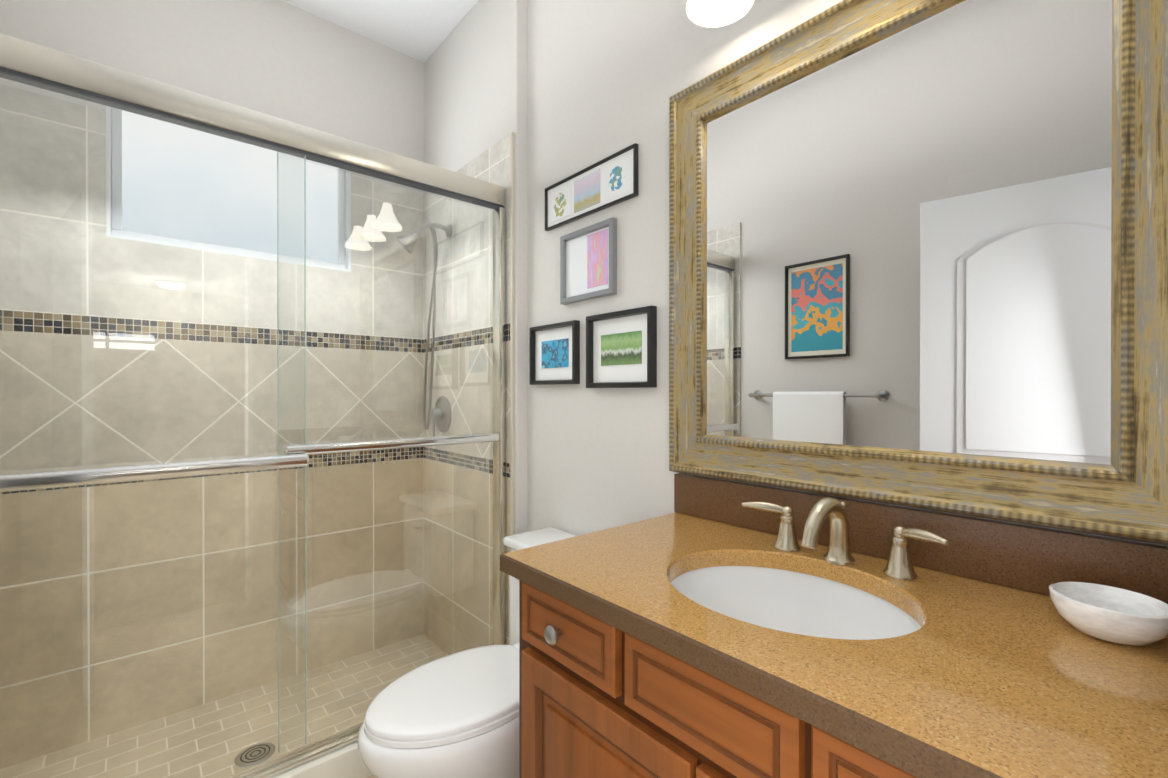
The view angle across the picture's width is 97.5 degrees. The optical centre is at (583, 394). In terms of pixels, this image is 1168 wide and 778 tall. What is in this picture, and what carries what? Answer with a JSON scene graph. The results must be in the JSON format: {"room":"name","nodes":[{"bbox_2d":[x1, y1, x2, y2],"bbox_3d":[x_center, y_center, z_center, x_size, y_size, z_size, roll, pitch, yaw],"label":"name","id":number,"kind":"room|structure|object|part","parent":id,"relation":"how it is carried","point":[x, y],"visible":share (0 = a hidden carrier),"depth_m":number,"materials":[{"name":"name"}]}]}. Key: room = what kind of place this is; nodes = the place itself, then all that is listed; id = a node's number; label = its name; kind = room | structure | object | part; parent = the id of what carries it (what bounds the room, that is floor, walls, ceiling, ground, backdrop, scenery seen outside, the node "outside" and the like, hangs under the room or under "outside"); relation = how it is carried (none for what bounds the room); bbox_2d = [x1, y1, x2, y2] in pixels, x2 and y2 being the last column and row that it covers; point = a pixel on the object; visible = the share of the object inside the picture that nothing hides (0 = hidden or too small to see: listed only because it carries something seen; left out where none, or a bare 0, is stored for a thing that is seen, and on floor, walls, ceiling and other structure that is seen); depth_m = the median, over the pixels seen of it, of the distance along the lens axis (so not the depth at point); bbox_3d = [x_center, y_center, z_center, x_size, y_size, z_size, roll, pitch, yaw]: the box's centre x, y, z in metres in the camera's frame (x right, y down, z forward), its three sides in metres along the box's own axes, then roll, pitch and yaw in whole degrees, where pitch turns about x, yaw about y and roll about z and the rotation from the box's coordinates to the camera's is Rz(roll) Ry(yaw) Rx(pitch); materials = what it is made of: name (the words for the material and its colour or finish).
{"room":"bathroom","nodes":[
{"label":"bathroom","id":0,"kind":"room"},
{"bbox_2d":[0,0,423,193],"bbox_3d":[-1.439,-0.207,2.226,1.840,3.030,0.120,0,0,-41],"label":"wall","id":1,"kind":"structure","parent":0,"point":[281,59],"depth_m":2.18,"materials":[{"name":"paint"}]},
{"bbox_2d":[0,84,105,235],"bbox_3d":[-1.874,-0.803,1.763,0.338,0.455,0.010,0,0,-41],"label":"wall tile","id":2,"kind":"structure","parent":1,"relation":"attached to","point":[43,199],"depth_m":1.78,"materials":[{"name":"beige tile"}]},
{"bbox_2d":[0,447,422,494],"bbox_3d":[-1.415,0.303,2.163,1.550,0.060,0.010,0,0,-41],"label":"tile band","id":3,"kind":"object","parent":1,"relation":"attached to","point":[343,462],"depth_m":2.39,"materials":[{"name":"tile"}]},
{"bbox_2d":[0,310,422,352],"bbox_3d":[-1.415,-0.247,2.161,1.550,0.070,0.010,0,0,-41],"label":"tile band","id":4,"kind":"object","parent":1,"relation":"attached to","point":[63,326],"depth_m":2.02,"materials":[{"name":"tile"}]},
{"bbox_2d":[0,331,422,474],"bbox_3d":[-1.415,0.031,2.162,1.550,0.485,0.010,0,0,-41],"label":"wall tile","id":5,"kind":"structure","parent":1,"relation":"attached to","point":[123,402],"depth_m":2.01,"materials":[{"name":"beige tile"}]},
{"bbox_2d":[0,221,422,338],"bbox_3d":[-1.415,-0.429,2.160,1.550,0.295,0.010,0,0,-41],"label":"wall tile","id":6,"kind":"structure","parent":1,"relation":"attached to","point":[117,275],"depth_m":2.02,"materials":[{"name":"beige tile"}]},
{"bbox_2d":[0,458,423,768],"bbox_3d":[-1.415,0.790,2.164,1.550,0.915,0.010,0,0,-41],"label":"wall tile","id":7,"kind":"structure","parent":1,"relation":"attached to","point":[36,746],"depth_m":2.02,"materials":[{"name":"beige tile"}]},
{"bbox_2d":[106,106,350,271],"bbox_3d":[-1.464,-0.875,2.194,0.847,0.595,0.123,0,0,-41],"label":"window","id":8,"kind":"structure","parent":1,"relation":"in","point":[185,160],"depth_m":2.13,"materials":[{"name":"white glass"}]},
{"bbox_2d":[351,176,422,281],"bbox_3d":[-0.967,-0.806,2.546,0.365,0.455,0.010,0,0,-41],"label":"wall tile","id":9,"kind":"structure","parent":1,"relation":"attached to","point":[402,228],"depth_m":2.52,"materials":[{"name":"beige tile"}]},
{"bbox_2d":[0,634,447,777],"bbox_3d":[-1.182,1.279,1.895,1.550,0.060,0.725,0,0,-41],"label":"floor","id":10,"kind":"structure","parent":0,"point":[191,764],"depth_m":1.92,"materials":[{"name":"tile"}]},
{"bbox_2d":[235,742,275,766],"bbox_3d":[-1.139,1.247,1.777,0.120,0.003,0.120,0,0,-41],"label":"shower drain","id":11,"kind":"object","parent":10,"relation":"on","point":[248,755],"depth_m":1.77,"materials":[{"name":"silver metal"}]},
{"bbox_2d":[282,0,477,62],"bbox_3d":[-0.528,-1.759,1.181,1.820,0.080,2.885,0,0,-41],"label":"ceiling","id":12,"kind":"structure","parent":0,"point":[421,30],"depth_m":2.35,"materials":[{"name":"paint"}]},
{"bbox_2d":[424,0,527,534],"bbox_3d":[-0.523,-0.208,2.443,0.170,3.030,0.990,0,0,-41],"label":"wall","id":13,"kind":"structure","parent":0,"point":[475,84],"depth_m":2.14,"materials":[{"name":"paint"}]},
{"bbox_2d":[270,740,371,777],"bbox_3d":[-0.907,1.225,1.577,1.550,0.170,0.115,0,0,-41],"label":"sill","id":14,"kind":"structure","parent":13,"relation":"attached to","point":[346,761],"depth_m":1.61,"materials":[{"name":"white stone"}]},
{"bbox_2d":[0,33,505,777],"bbox_3d":[-0.895,0.156,1.560,1.526,1.967,0.102,0,0,-41],"label":"shower door","id":15,"kind":"structure","parent":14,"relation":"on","point":[56,71],"depth_m":1.49,"materials":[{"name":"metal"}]},
{"bbox_3d":[-1.168,0.181,1.334,0.794,1.840,0.006,0,0,-41],"label":"glass","id":16,"kind":"part","parent":15,"relation":"part of","materials":[{"name":"clear glass"}]},
{"bbox_3d":[-0.643,0.179,1.824,0.774,1.840,0.006,0,0,-41],"label":"glass","id":17,"kind":"part","parent":15,"relation":"part of","materials":[{"name":"clear glass"}]},
{"bbox_2d":[423,447,509,477],"bbox_3d":[-0.558,0.302,2.348,0.010,0.060,0.830,0,0,-41],"label":"tile band","id":18,"kind":"object","parent":13,"relation":"attached to","point":[476,467],"visible":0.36,"depth_m":2.33,"materials":[{"name":"tile"}]},
{"bbox_2d":[423,323,509,352],"bbox_3d":[-0.558,-0.248,2.346,0.010,0.070,0.830,0,0,-41],"label":"tile band","id":19,"kind":"object","parent":13,"relation":"attached to","point":[457,337],"visible":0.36,"depth_m":2.31,"materials":[{"name":"tile"}]},
{"bbox_2d":[423,341,509,462],"bbox_3d":[-0.558,0.030,2.347,0.010,0.485,0.830,0,0,-41],"label":"wall tile","id":20,"kind":"structure","parent":13,"relation":"attached to","point":[470,384],"depth_m":2.29,"materials":[{"name":"beige tile"}]},
{"bbox_2d":[423,458,509,654],"bbox_3d":[-0.558,0.790,2.349,0.010,0.915,0.830,0,0,-41],"label":"wall tile","id":21,"kind":"structure","parent":13,"relation":"attached to","point":[445,580],"depth_m":2.36,"materials":[{"name":"beige tile"}]},
{"bbox_2d":[423,134,509,338],"bbox_3d":[-0.558,-0.658,2.345,0.010,0.750,0.830,0,0,-41],"label":"wall tile","id":22,"kind":"structure","parent":13,"relation":"attached to","point":[491,164],"depth_m":2.29,"materials":[{"name":"beige tile"}]},
{"bbox_2d":[396,221,451,435],"bbox_3d":[-0.789,-0.302,2.429,0.235,1.001,0.256,0,0,-41],"label":"shower head","id":23,"kind":"object","parent":22,"relation":"attached to","point":[443,400],"depth_m":2.44},
{"bbox_2d":[510,132,513,550],"bbox_3d":[-0.283,0.053,2.027,0.012,2.170,0.017,0,0,-41],"label":"trim","id":24,"kind":"structure","parent":13,"relation":"attached to","point":[512,333],"depth_m":2.02,"materials":[{"name":"beige paint"}]},
{"bbox_2d":[527,0,1167,545],"bbox_3d":[0.439,-0.204,1.367,0.120,3.030,1.895,0,0,-41],"label":"wall","id":25,"kind":"structure","parent":0,"point":[605,78],"depth_m":1.68,"materials":[{"name":"paint"}]},
{"bbox_2d":[530,320,579,384],"bbox_3d":[-0.114,-0.147,1.895,0.024,0.222,0.275,0,0,-41],"label":"picture","id":26,"kind":"object","parent":25,"relation":"attached to","point":[557,353],"visible":0.96,"depth_m":1.89,"materials":[{"name":"black"}]},
{"bbox_2d":[560,217,616,304],"bbox_3d":[0.010,-0.447,1.754,0.020,0.244,0.272,0,0,-41],"label":"picture","id":27,"kind":"object","parent":25,"relation":"attached to","point":[588,262],"visible":0.96,"depth_m":1.74,"materials":[{"name":"grey"}]},
{"bbox_2d":[545,143,637,230],"bbox_3d":[0.009,-0.694,1.756,0.016,0.158,0.467,0,0,-41],"label":"picture","id":28,"kind":"object","parent":25,"relation":"attached to","point":[609,181],"visible":0.98,"depth_m":1.73,"materials":[{"name":"black"}]},
{"bbox_2d":[586,305,656,387],"bbox_3d":[0.111,-0.141,1.633,0.026,0.242,0.295,0,0,-41],"label":"picture","id":29,"kind":"object","parent":25,"relation":"attached to","point":[621,349],"visible":0.98,"depth_m":1.62,"materials":[{"name":"black"}]},
{"bbox_2d":[686,0,754,27],"bbox_3d":[0.506,-1.038,1.036,0.205,0.230,0.670,0,0,-41],"label":"sconce","id":30,"kind":"object","parent":25,"relation":"attached to","point":[711,13],"visible":1,"depth_m":1.27,"materials":[{"name":"white glass"}]},
{"bbox_2d":[669,0,1167,544],"bbox_3d":[0.571,-0.309,1.087,0.042,1.058,0.982,0,0,-41],"label":"vanity mirror","id":31,"kind":"object","parent":25,"relation":"attached to","point":[917,252],"visible":0.98,"depth_m":0.98,"materials":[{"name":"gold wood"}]},
{"bbox_3d":[-0.222,1.283,0.822,1.800,0.060,1.925,0,0,-41],"label":"floor","id":32,"kind":"structure","parent":0,"visible":0},
{"bbox_2d":[357,527,576,777],"bbox_3d":[-0.277,0.871,1.519,0.746,0.758,0.390,0,0,-41],"label":"toilet","id":33,"kind":"object","parent":32,"relation":"on","point":[455,715],"visible":0.42,"depth_m":1.34,"materials":[{"name":"white ceramic"}]},
{"bbox_2d":[500,473,1167,777],"bbox_3d":[0.364,0.728,0.902,0.601,1.050,0.980,0,0,-41],"label":"bathroom vanity","id":34,"kind":"object","parent":32,"relation":"on","point":[714,628],"visible":1,"depth_m":0.80,"materials":[{"name":"brown stone"}]},
{"bbox_2d":[671,566,920,639],"bbox_3d":[0.352,0.450,0.908,0.436,0.154,0.494,0,0,-41],"label":"sink","id":35,"kind":"object","parent":34,"relation":"in","point":[791,599],"depth_m":1.06,"materials":[{"name":"white ceramic"}]},
{"bbox_2d":[742,497,948,580],"bbox_3d":[0.472,0.269,0.998,0.173,0.134,0.392,0,0,-41],"label":"faucet","id":36,"kind":"object","parent":34,"relation":"on","point":[838,557],"depth_m":1.01,"materials":[{"name":"silver metal"}]},
{"bbox_2d":[1049,582,1167,645],"bbox_3d":[0.733,0.310,0.715,0.126,0.054,0.126,0,0,-41],"label":"decorative bowl","id":37,"kind":"object","parent":34,"relation":"on","point":[1114,614],"visible":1,"depth_m":0.70,"materials":[{"name":"white ceramic"}]}
]}

